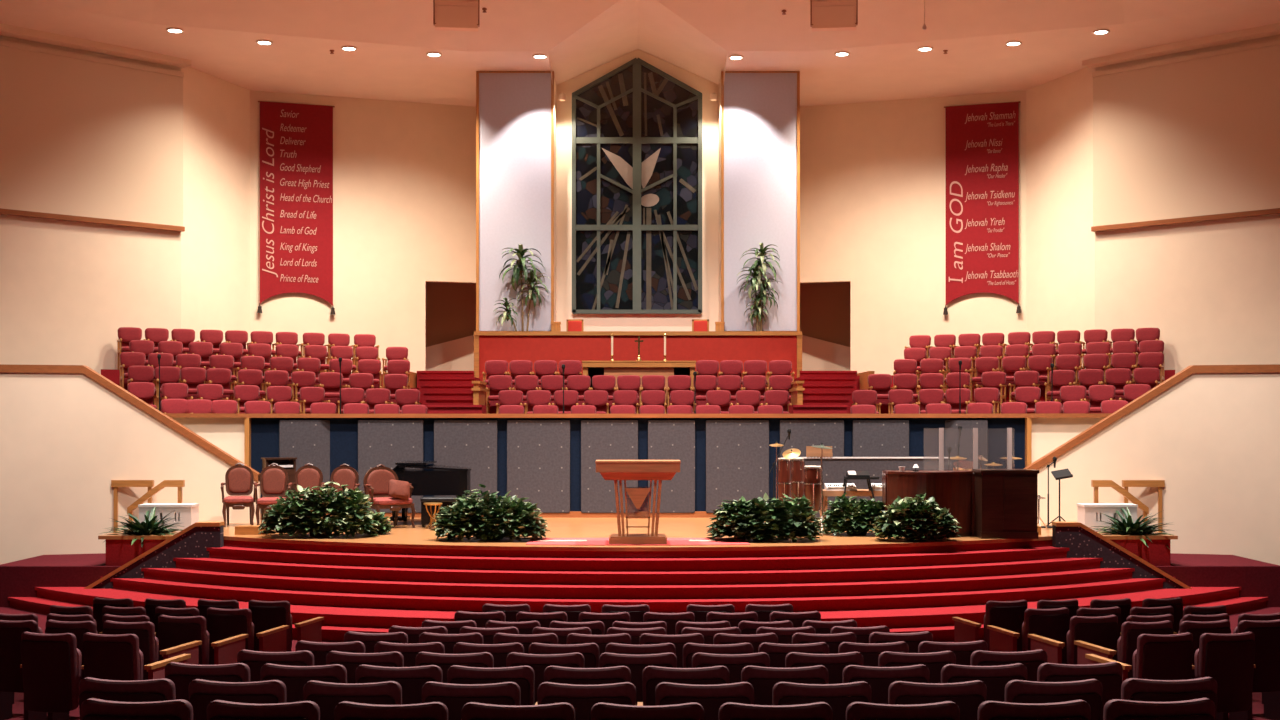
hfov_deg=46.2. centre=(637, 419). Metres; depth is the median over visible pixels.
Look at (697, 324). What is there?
chair
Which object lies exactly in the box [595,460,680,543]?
pulpit
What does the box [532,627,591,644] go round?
seat
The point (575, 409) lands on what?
chair
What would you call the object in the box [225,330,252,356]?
chair
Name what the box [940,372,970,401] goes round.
chair
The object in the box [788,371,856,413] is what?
stairs
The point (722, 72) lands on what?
trim
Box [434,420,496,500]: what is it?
wall panel
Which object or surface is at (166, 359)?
chair
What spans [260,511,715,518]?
baseboard
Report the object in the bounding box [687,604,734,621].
seat
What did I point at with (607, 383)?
chair
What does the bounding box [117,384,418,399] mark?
floor
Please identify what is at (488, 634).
seat
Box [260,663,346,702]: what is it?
seat
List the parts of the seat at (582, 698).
backrest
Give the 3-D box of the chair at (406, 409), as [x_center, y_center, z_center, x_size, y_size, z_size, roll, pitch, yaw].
[-4.207,0.158,28.026,0.512,0.897,0.562,0,0,0]
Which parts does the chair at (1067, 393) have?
backrest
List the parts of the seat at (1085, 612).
backrest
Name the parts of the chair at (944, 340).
backrest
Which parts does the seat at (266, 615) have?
backrest, seat, panel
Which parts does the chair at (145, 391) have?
backrest, leg frame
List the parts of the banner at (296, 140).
hanging rod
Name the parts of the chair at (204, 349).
backrest, seat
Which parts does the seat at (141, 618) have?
backrest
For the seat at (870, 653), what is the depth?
9.47 m
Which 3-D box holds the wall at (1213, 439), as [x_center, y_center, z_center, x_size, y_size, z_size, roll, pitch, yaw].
[10.037,0.989,25.011,7.271,3.752,0.134,0,0,17]
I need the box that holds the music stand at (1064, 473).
[1049,468,1072,523]
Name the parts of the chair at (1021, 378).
leg frame, backrest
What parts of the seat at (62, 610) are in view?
backrest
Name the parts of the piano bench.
seat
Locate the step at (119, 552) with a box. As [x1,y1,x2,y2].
[106,539,1169,565]
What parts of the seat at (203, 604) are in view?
backrest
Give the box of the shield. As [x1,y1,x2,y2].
[939,428,1011,473]
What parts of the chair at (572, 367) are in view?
backrest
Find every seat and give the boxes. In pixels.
[0,613,42,703]
[0,620,68,719]
[20,632,81,719]
[45,620,96,719]
[46,613,97,633]
[49,605,101,633]
[79,677,175,719]
[81,632,190,680]
[81,698,192,719]
[93,597,133,633]
[101,606,155,636]
[102,614,159,660]
[103,620,201,679]
[144,598,185,632]
[155,607,209,664]
[158,615,247,664]
[165,662,249,701]
[188,679,285,719]
[197,599,238,627]
[206,700,319,719]
[207,607,288,664]
[237,650,313,681]
[248,600,323,651]
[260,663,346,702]
[295,640,364,665]
[303,680,401,719]
[326,651,403,683]
[334,701,447,719]
[344,631,407,652]
[355,664,442,704]
[374,641,444,666]
[388,626,447,643]
[415,652,493,682]
[419,632,482,653]
[421,681,520,719]
[422,620,476,633]
[447,665,533,705]
[453,642,523,667]
[454,611,505,627]
[459,626,518,643]
[461,702,574,719]
[482,604,529,621]
[485,620,540,634]
[493,633,557,653]
[506,652,584,704]
[516,612,567,627]
[528,643,598,667]
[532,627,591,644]
[535,666,642,705]
[537,682,635,719]
[543,604,590,621]
[549,621,603,634]
[566,633,630,656]
[579,612,629,634]
[591,702,704,719]
[599,653,676,705]
[602,604,649,621]
[605,643,675,654]
[607,627,665,644]
[612,621,666,634]
[639,633,703,667]
[642,666,729,705]
[643,612,694,634]
[655,682,753,719]
[676,621,730,634]
[681,627,740,644]
[683,643,753,667]
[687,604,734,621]
[692,652,769,683]
[706,612,757,626]
[713,633,777,652]
[719,702,832,719]
[738,620,792,634]
[741,665,828,704]
[745,604,792,621]
[756,626,815,643]
[758,642,828,667]
[770,611,820,627]
[773,681,871,719]
[785,652,862,683]
[792,632,855,653]
[802,620,856,633]
[831,626,889,642]
[838,641,908,666]
[843,664,929,703]
[846,701,959,719]
[869,631,932,652]
[878,651,955,682]
[888,680,986,719]
[918,640,987,665]
[941,663,1027,701]
[952,600,1027,651]
[970,649,1047,680]
[978,700,1090,719]
[987,607,1068,663]
[1005,679,1102,719]
[1028,615,1117,664]
[1037,599,1078,627]
[1037,662,1122,719]
[1066,607,1120,663]
[1074,620,1172,678]
[1085,632,1194,682]
[1090,598,1131,632]
[1103,698,1214,719]
[1116,614,1173,660]
[1120,606,1174,636]
[1121,677,1216,719]
[1142,597,1182,633]
[1174,605,1226,633]
[1178,613,1229,633]
[1179,620,1230,719]
[1194,632,1255,719]
[1216,619,1279,719]
[1233,612,1279,703]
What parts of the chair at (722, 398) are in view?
backrest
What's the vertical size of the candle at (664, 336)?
0.410 m
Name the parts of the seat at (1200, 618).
backrest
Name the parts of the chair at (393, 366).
backrest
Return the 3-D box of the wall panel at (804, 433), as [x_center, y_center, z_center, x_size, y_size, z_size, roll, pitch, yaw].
[3.174,0.848,27.380,1.167,1.696,0.070,0,0,0]
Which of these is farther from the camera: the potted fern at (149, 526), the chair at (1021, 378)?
the chair at (1021, 378)
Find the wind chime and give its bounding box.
[806,446,832,528]
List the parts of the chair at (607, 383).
backrest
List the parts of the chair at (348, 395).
backrest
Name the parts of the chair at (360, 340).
backrest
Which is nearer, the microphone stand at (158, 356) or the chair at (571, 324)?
the microphone stand at (158, 356)
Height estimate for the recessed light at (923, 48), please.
0.065 m
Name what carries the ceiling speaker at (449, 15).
hanging from the ceiling
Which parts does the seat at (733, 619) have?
backrest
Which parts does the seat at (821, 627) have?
backrest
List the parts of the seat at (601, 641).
backrest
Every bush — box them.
[258,482,379,537]
[365,510,393,534]
[430,484,549,541]
[706,493,823,542]
[821,493,884,535]
[871,494,960,540]
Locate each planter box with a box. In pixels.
[138,503,198,531]
[1077,503,1137,531]
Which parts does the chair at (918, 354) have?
backrest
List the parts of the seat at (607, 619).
backrest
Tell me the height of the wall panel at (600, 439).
1.696 m
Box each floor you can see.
[0,607,1279,719]
[98,518,1177,550]
[101,369,416,387]
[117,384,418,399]
[485,403,666,413]
[851,400,1048,413]
[857,370,1174,389]
[862,388,1044,400]
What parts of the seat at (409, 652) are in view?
backrest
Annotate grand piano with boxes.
[390,461,470,524]
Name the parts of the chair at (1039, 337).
backrest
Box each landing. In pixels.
[0,553,120,606]
[1155,553,1279,606]
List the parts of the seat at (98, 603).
backrest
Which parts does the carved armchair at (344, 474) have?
backrest, frame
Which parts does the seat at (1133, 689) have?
backrest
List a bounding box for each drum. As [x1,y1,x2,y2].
[777,458,790,500]
[792,458,804,504]
[803,466,822,521]
[953,461,972,470]
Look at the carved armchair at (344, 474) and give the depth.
25.06 m
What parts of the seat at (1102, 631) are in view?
panel, seat, backrest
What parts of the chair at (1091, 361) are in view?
backrest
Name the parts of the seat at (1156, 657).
panel, seat, backrest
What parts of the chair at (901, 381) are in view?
backrest, leg frame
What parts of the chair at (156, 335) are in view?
backrest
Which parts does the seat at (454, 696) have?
backrest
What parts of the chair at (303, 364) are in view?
backrest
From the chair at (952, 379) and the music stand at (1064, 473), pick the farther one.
the chair at (952, 379)
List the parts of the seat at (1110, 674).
backrest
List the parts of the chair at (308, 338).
backrest, leg frame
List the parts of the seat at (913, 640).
backrest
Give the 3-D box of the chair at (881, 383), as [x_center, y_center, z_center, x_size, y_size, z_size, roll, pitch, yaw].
[4.872,-0.481,30.026,0.512,0.897,0.562,0,0,0]
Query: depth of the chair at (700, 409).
28.17 m
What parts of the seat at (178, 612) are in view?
backrest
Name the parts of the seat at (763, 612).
backrest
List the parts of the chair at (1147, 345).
backrest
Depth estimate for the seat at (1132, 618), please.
13.22 m
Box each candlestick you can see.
[610,333,614,360]
[663,333,666,360]
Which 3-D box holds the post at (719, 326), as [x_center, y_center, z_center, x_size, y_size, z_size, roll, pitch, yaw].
[1.790,-1.813,32.850,0.206,0.666,0.180,0,0,0]
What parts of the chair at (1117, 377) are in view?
backrest, seat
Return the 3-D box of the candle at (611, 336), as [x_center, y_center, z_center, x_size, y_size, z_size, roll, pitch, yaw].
[-0.529,-1.534,30.750,0.044,0.410,0.042,0,0,0]
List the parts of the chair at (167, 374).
backrest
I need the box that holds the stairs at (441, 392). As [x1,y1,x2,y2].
[417,371,486,413]
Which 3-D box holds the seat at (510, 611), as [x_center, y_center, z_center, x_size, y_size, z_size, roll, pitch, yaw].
[-1.221,2.165,14.191,0.594,0.895,0.541,0,0,4]
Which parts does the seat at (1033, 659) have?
backrest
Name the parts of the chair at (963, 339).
backrest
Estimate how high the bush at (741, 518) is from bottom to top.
0.738 m
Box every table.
[424,503,441,528]
[582,361,695,402]
[823,489,881,523]
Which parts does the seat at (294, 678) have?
backrest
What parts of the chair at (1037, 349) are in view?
backrest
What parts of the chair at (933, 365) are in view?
leg frame, backrest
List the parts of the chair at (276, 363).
backrest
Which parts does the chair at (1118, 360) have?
backrest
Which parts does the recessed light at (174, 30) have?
bulb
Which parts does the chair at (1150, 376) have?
backrest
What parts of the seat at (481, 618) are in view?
backrest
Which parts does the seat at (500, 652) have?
backrest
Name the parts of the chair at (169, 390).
backrest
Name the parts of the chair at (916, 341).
backrest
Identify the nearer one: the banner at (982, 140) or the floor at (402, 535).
the floor at (402, 535)
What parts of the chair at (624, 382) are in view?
backrest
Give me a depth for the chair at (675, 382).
30.17 m
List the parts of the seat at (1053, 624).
panel, seat, backrest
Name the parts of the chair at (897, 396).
leg frame, backrest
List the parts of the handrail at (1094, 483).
post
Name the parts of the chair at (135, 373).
backrest, leg frame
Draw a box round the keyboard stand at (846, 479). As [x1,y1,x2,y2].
[841,477,878,510]
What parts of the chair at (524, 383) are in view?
backrest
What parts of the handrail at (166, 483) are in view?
post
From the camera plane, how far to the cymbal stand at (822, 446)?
24.19 m
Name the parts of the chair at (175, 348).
backrest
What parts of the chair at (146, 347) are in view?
backrest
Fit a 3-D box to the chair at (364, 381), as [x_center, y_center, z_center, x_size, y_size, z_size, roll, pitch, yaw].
[-5.542,-0.496,30.028,0.512,0.897,0.562,0,0,-8]
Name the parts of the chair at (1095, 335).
backrest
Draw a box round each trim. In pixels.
[0,364,259,480]
[84,521,223,588]
[235,525,267,534]
[244,418,250,466]
[409,371,416,387]
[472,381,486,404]
[474,331,801,377]
[476,71,553,330]
[721,71,799,330]
[789,381,803,404]
[857,371,874,389]
[1024,364,1279,469]
[1025,418,1031,466]
[1052,521,1191,588]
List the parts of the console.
panel, panel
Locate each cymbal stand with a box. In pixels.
[769,441,783,498]
[783,449,800,500]
[812,443,831,530]
[950,454,966,470]
[978,454,987,460]
[984,460,1001,468]
[1038,495,1047,528]
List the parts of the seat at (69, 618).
backrest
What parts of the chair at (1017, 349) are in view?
backrest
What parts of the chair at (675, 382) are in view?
leg frame, backrest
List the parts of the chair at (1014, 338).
backrest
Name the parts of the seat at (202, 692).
backrest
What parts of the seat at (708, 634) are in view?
backrest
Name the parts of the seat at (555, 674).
backrest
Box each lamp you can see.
[559,93,564,100]
[711,93,716,100]
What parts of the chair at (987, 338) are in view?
backrest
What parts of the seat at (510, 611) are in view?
backrest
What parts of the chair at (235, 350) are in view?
backrest, seat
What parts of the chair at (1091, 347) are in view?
backrest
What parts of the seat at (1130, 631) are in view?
panel, seat, backrest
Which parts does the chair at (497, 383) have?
leg frame, seat, backrest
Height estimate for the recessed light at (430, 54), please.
0.065 m
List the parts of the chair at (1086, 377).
backrest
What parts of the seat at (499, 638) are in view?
backrest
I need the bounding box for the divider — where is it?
[796,457,950,517]
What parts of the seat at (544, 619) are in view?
backrest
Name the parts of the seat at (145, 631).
backrest, seat, panel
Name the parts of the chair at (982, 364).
leg frame, seat, backrest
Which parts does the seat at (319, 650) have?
backrest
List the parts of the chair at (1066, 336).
backrest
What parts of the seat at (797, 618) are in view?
backrest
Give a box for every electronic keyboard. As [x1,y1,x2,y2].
[824,483,856,490]
[868,483,881,490]
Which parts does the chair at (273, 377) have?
backrest, leg frame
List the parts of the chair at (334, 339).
backrest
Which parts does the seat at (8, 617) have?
backrest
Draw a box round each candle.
[611,336,612,354]
[664,336,665,354]
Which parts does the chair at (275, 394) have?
backrest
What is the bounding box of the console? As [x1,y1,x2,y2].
[882,471,974,537]
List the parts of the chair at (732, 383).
backrest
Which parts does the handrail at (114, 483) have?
post, rail, post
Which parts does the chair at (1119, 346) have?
backrest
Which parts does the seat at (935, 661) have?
backrest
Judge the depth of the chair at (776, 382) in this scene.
30.17 m
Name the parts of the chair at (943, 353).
backrest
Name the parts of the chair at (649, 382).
backrest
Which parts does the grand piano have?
leg, lid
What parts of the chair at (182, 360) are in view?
backrest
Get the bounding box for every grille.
[436,5,476,26]
[813,5,854,26]
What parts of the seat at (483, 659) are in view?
backrest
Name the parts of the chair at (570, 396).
seat, backrest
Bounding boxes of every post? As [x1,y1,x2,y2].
[551,322,560,330]
[715,322,724,330]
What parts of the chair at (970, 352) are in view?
backrest, leg frame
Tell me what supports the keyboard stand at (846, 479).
on the floor at (402, 535)
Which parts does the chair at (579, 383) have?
backrest, seat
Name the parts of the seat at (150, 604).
backrest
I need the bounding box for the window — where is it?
[572,58,701,313]
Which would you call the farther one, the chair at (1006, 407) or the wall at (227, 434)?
the chair at (1006, 407)
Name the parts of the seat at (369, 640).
backrest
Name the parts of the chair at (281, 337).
backrest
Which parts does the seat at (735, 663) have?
backrest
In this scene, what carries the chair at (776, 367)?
on the floor at (485, 403)
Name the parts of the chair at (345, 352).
backrest, leg frame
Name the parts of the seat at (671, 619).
backrest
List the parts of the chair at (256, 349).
backrest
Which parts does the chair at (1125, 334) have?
backrest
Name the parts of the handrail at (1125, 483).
post, rail, post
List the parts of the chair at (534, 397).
backrest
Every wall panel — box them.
[279,420,329,495]
[358,420,422,512]
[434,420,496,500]
[507,420,569,512]
[581,420,637,512]
[648,420,694,512]
[706,420,768,512]
[780,420,843,500]
[853,420,908,456]
[945,420,987,470]
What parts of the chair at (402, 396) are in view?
backrest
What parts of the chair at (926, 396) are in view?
backrest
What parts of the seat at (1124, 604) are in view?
backrest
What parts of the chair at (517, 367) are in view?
backrest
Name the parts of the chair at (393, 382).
backrest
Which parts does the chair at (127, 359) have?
leg frame, backrest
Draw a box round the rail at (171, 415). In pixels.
[164,413,1111,417]
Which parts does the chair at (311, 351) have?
backrest, seat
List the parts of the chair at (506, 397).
backrest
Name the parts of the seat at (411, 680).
backrest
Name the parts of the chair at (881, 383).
backrest, seat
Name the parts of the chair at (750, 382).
backrest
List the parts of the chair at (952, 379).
backrest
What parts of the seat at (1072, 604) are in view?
backrest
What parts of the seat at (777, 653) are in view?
backrest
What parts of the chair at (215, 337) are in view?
backrest, seat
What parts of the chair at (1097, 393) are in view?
seat, backrest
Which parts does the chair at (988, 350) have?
backrest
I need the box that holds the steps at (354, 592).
[7,546,1268,641]
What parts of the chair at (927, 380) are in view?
backrest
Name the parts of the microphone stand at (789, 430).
boom arm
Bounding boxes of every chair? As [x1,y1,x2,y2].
[117,327,145,369]
[119,352,149,390]
[127,366,157,405]
[128,382,158,409]
[129,340,157,365]
[145,328,172,352]
[148,353,177,382]
[154,366,184,408]
[158,341,186,366]
[161,383,192,411]
[161,399,186,412]
[171,329,199,353]
[176,354,205,383]
[181,367,210,399]
[187,399,211,412]
[189,342,217,380]
[196,384,228,400]
[200,330,227,354]
[206,368,236,399]
[209,355,238,398]
[212,400,237,413]
[219,343,247,381]
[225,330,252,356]
[233,385,264,413]
[237,369,267,400]
[240,356,269,389]
[244,401,270,413]
[248,343,276,382]
[250,331,277,358]
[264,370,294,401]
[266,386,297,413]
[270,357,298,386]
[274,402,299,413]
[275,332,302,356]
[275,344,303,369]
[291,371,321,403]
[297,358,325,386]
[299,387,329,413]
[303,333,329,371]
[304,345,332,383]
[310,402,335,413]
[318,372,346,412]
[328,333,355,364]
[329,359,356,388]
[330,346,358,371]
[337,388,364,413]
[343,403,368,413]
[348,373,373,401]
[354,334,378,358]
[355,347,379,371]
[357,359,381,387]
[361,388,390,413]
[374,404,399,413]
[380,374,407,402]
[382,347,408,386]
[383,360,410,388]
[391,389,420,413]
[402,405,426,413]
[482,360,507,402]
[486,375,511,413]
[496,390,523,413]
[499,405,523,413]
[507,360,532,387]
[512,375,538,413]
[524,390,551,413]
[532,360,556,387]
[533,405,557,413]
[539,375,564,403]
[552,390,578,413]
[557,360,581,387]
[565,375,590,404]
[566,319,583,330]
[571,405,595,413]
[582,390,608,413]
[591,375,615,413]
[610,405,634,413]
[612,390,638,413]
[616,375,640,413]
[639,405,664,413]
[640,390,666,413]
[641,375,666,403]
[667,375,692,407]
[667,405,692,413]
[670,390,693,413]
[692,319,708,330]
[693,375,717,411]
[696,360,720,387]
[696,405,720,413]
[706,390,732,413]
[717,375,742,406]
[720,360,744,387]
[729,405,753,413]
[735,390,762,413]
[742,375,768,404]
[744,360,769,387]
[758,405,782,413]
[764,390,791,413]
[769,360,794,387]
[769,375,794,411]
[850,405,875,413]
[852,390,880,413]
[867,374,895,413]
[888,389,917,413]
[893,359,918,386]
[893,374,920,403]
[894,404,919,413]
[904,348,925,373]
[905,335,930,358]
[916,358,943,386]
[917,373,943,401]
[918,389,944,413]
[924,347,951,385]
[926,403,950,413]
[928,334,955,358]
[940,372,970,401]
[941,388,970,413]
[942,358,971,400]
[948,346,976,387]
[953,334,980,357]
[967,403,992,413]
[968,388,999,413]
[969,357,998,400]
[974,345,1002,387]
[976,372,1006,413]
[977,333,1004,371]
[996,356,1026,396]
[1000,344,1028,369]
[1001,402,1026,413]
[1003,332,1030,356]
[1008,371,1039,401]
[1009,387,1040,413]
[1023,355,1052,399]
[1027,331,1055,355]
[1027,344,1055,370]
[1035,401,1061,413]
[1044,370,1074,403]
[1052,330,1080,355]
[1053,343,1081,369]
[1053,355,1079,385]
[1055,386,1085,412]
[1063,401,1089,412]
[1073,369,1103,406]
[1079,329,1107,355]
[1079,354,1108,384]
[1082,342,1110,367]
[1084,385,1115,412]
[1101,368,1130,400]
[1101,400,1127,412]
[1107,328,1134,353]
[1107,353,1136,383]
[1108,341,1136,368]
[1119,384,1150,402]
[1129,368,1160,388]
[1132,328,1159,353]
[1134,352,1164,383]
[1135,340,1164,365]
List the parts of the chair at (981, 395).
backrest, leg frame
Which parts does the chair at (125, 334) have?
leg frame, seat, backrest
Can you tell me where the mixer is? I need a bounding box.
[846,471,869,476]
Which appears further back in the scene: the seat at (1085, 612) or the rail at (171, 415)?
the rail at (171, 415)
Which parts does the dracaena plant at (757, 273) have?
crown, crown, crown, crown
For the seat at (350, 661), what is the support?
on the floor at (18, 706)
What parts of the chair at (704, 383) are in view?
seat, backrest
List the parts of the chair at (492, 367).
leg frame, backrest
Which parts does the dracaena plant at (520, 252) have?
crown, crown, crown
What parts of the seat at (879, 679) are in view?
backrest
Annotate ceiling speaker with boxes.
[433,0,479,30]
[810,0,857,30]
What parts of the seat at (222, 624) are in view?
backrest, seat, panel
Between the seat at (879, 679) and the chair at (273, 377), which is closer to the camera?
the seat at (879, 679)
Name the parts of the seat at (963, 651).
backrest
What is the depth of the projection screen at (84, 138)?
30.45 m
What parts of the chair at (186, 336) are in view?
backrest, seat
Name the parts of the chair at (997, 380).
backrest, leg frame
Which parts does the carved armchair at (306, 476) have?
backrest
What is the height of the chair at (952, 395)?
0.897 m
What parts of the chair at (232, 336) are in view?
backrest, seat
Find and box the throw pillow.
[388,479,409,498]
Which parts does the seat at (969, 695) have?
backrest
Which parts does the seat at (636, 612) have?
backrest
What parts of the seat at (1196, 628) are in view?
backrest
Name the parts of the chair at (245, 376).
backrest, leg frame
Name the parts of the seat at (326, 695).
backrest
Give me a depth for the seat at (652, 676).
7.64 m
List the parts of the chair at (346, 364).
backrest, seat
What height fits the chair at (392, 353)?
0.897 m
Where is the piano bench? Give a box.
[420,497,456,527]
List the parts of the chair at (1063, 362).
backrest, leg frame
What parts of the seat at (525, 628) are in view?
backrest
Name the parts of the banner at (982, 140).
hanging rod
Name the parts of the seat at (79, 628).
backrest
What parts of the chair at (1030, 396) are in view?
backrest, seat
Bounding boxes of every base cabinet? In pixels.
[261,457,296,517]
[972,469,1038,538]
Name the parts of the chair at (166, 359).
backrest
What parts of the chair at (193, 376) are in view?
seat, backrest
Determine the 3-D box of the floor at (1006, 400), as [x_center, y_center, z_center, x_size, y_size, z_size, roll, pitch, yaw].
[7.665,-0.119,29.977,7.498,0.625,1.495,0,0,21]
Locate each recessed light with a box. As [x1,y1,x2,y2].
[166,27,183,33]
[256,39,272,45]
[341,45,356,50]
[426,52,441,56]
[532,54,547,58]
[728,55,743,59]
[834,51,849,56]
[917,46,932,51]
[1005,41,1021,46]
[1092,29,1109,34]
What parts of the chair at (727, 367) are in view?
backrest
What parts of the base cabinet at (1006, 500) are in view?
panel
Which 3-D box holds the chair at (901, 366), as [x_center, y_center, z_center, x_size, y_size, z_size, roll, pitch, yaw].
[5.537,-0.820,31.028,0.512,0.897,0.562,0,0,8]
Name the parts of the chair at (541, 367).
backrest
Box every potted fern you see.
[100,506,183,545]
[1089,506,1173,546]
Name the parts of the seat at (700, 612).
backrest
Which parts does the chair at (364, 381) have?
backrest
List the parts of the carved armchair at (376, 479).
arm, frame, backrest, seat, seat rail, leg, arm, leg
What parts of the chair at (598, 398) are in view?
backrest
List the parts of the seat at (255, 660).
backrest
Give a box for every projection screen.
[0,40,184,231]
[1091,39,1279,231]
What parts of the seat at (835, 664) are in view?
backrest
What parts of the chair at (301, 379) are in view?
leg frame, backrest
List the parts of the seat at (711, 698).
backrest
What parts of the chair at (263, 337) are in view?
backrest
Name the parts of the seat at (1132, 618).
backrest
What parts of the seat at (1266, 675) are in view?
backrest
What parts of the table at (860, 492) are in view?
leg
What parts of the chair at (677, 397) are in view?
backrest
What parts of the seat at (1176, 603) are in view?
backrest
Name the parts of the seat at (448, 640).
backrest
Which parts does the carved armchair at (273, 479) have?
leg, arm, leg, seat rail, seat, backrest, frame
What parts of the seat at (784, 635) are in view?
backrest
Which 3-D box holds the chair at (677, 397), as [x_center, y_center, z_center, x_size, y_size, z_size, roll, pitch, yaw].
[0.866,-0.133,29.026,0.512,0.897,0.562,0,0,0]
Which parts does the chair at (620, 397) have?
backrest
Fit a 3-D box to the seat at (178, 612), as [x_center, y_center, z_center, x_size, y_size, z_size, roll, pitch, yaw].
[-4.371,2.235,14.506,0.594,0.895,0.541,0,0,13]
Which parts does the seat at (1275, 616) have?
backrest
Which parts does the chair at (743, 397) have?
backrest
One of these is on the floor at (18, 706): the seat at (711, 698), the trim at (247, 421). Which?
the seat at (711, 698)
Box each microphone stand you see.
[157,354,160,410]
[338,357,341,413]
[562,364,564,413]
[693,371,696,413]
[768,429,790,498]
[947,447,950,470]
[957,426,961,460]
[958,360,961,413]
[1041,457,1056,527]
[1050,363,1053,400]
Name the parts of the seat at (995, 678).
backrest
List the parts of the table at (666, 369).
leg, panel, leg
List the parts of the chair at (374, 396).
backrest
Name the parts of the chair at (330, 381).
backrest, seat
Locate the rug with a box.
[526,538,749,545]
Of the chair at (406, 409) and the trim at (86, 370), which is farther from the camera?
the chair at (406, 409)
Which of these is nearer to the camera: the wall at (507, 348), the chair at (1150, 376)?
the chair at (1150, 376)
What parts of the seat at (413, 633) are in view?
backrest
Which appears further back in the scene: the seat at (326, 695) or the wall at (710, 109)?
the wall at (710, 109)
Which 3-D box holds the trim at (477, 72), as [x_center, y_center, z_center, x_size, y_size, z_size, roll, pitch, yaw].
[-2.700,-4.785,32.970,1.703,5.742,0.100,0,0,0]
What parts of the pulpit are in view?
post, post, post, cross rail, post, post, post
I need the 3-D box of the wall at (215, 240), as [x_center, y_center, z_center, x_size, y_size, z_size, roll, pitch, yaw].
[-9.393,-3.510,33.138,0.200,8.750,2.377,0,0,22]
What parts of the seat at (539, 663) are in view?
backrest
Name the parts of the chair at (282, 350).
backrest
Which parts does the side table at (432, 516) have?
leg, leg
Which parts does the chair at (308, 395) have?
leg frame, seat, backrest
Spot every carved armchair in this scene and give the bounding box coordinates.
[220,462,256,526]
[254,463,290,524]
[290,463,323,498]
[323,463,359,507]
[363,464,414,527]
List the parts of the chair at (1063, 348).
backrest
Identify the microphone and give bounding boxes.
[922,0,926,29]
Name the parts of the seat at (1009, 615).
panel, backrest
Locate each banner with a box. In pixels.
[257,101,335,314]
[943,101,1020,314]
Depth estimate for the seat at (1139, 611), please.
14.37 m
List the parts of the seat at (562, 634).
backrest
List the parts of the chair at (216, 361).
backrest, leg frame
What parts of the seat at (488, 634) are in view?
backrest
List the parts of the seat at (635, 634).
backrest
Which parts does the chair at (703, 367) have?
backrest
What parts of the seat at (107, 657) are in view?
backrest, seat, panel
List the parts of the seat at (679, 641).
backrest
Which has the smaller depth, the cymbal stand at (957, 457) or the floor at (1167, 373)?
the cymbal stand at (957, 457)
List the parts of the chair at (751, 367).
backrest, leg frame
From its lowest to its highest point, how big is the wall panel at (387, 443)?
1.696 m
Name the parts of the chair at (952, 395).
seat, backrest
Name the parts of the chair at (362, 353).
backrest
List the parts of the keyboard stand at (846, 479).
leg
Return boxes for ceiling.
[0,0,1279,106]
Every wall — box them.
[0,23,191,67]
[0,35,180,373]
[0,372,259,564]
[92,525,223,587]
[172,418,243,462]
[181,66,249,354]
[250,90,475,373]
[251,418,1024,512]
[425,282,475,346]
[425,335,473,370]
[479,73,550,330]
[479,336,796,402]
[554,76,555,321]
[556,49,718,330]
[719,70,721,321]
[724,73,796,330]
[800,90,1025,374]
[800,282,849,346]
[802,335,849,370]
[1026,67,1094,366]
[1032,418,1103,462]
[1037,372,1279,564]
[1052,525,1183,587]
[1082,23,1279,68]
[1095,35,1279,373]
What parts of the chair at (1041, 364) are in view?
backrest, seat, leg frame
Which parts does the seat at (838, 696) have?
backrest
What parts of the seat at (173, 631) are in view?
backrest, seat, panel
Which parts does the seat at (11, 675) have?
backrest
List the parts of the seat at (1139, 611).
backrest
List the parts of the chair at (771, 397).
backrest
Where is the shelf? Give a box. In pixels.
[268,465,292,466]
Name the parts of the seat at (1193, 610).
backrest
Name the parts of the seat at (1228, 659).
seat, backrest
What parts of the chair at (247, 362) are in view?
backrest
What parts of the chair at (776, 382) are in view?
backrest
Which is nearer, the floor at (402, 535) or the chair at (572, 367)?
the floor at (402, 535)
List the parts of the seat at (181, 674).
backrest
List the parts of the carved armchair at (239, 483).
arm, leg, leg, seat rail, seat, backrest, frame, leg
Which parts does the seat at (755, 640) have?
backrest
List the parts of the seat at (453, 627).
backrest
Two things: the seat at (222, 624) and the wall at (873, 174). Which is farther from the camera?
the wall at (873, 174)
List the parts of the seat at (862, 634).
backrest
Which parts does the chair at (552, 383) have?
backrest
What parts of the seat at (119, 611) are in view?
backrest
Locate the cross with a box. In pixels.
[635,336,642,360]
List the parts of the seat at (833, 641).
backrest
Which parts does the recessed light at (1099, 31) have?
bulb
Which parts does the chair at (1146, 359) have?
backrest, leg frame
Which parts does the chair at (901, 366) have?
backrest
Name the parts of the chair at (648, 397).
backrest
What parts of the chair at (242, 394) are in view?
seat, backrest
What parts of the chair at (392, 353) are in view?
leg frame, backrest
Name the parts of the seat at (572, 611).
backrest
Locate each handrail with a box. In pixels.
[111,480,153,531]
[127,480,184,521]
[1091,480,1148,522]
[1122,480,1164,531]
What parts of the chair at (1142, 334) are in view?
backrest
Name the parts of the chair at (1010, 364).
seat, backrest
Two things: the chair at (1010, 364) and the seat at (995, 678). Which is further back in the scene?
the chair at (1010, 364)
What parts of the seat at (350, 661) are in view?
backrest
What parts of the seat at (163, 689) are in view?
backrest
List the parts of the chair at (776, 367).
backrest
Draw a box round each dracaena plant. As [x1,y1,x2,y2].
[493,244,549,330]
[736,243,779,330]
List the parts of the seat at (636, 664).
backrest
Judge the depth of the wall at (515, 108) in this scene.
32.95 m
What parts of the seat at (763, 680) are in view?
backrest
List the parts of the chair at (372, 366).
backrest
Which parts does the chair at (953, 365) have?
leg frame, backrest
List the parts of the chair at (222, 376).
backrest, seat, leg frame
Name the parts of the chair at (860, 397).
backrest, leg frame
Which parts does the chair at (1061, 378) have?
leg frame, seat, backrest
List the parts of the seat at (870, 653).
backrest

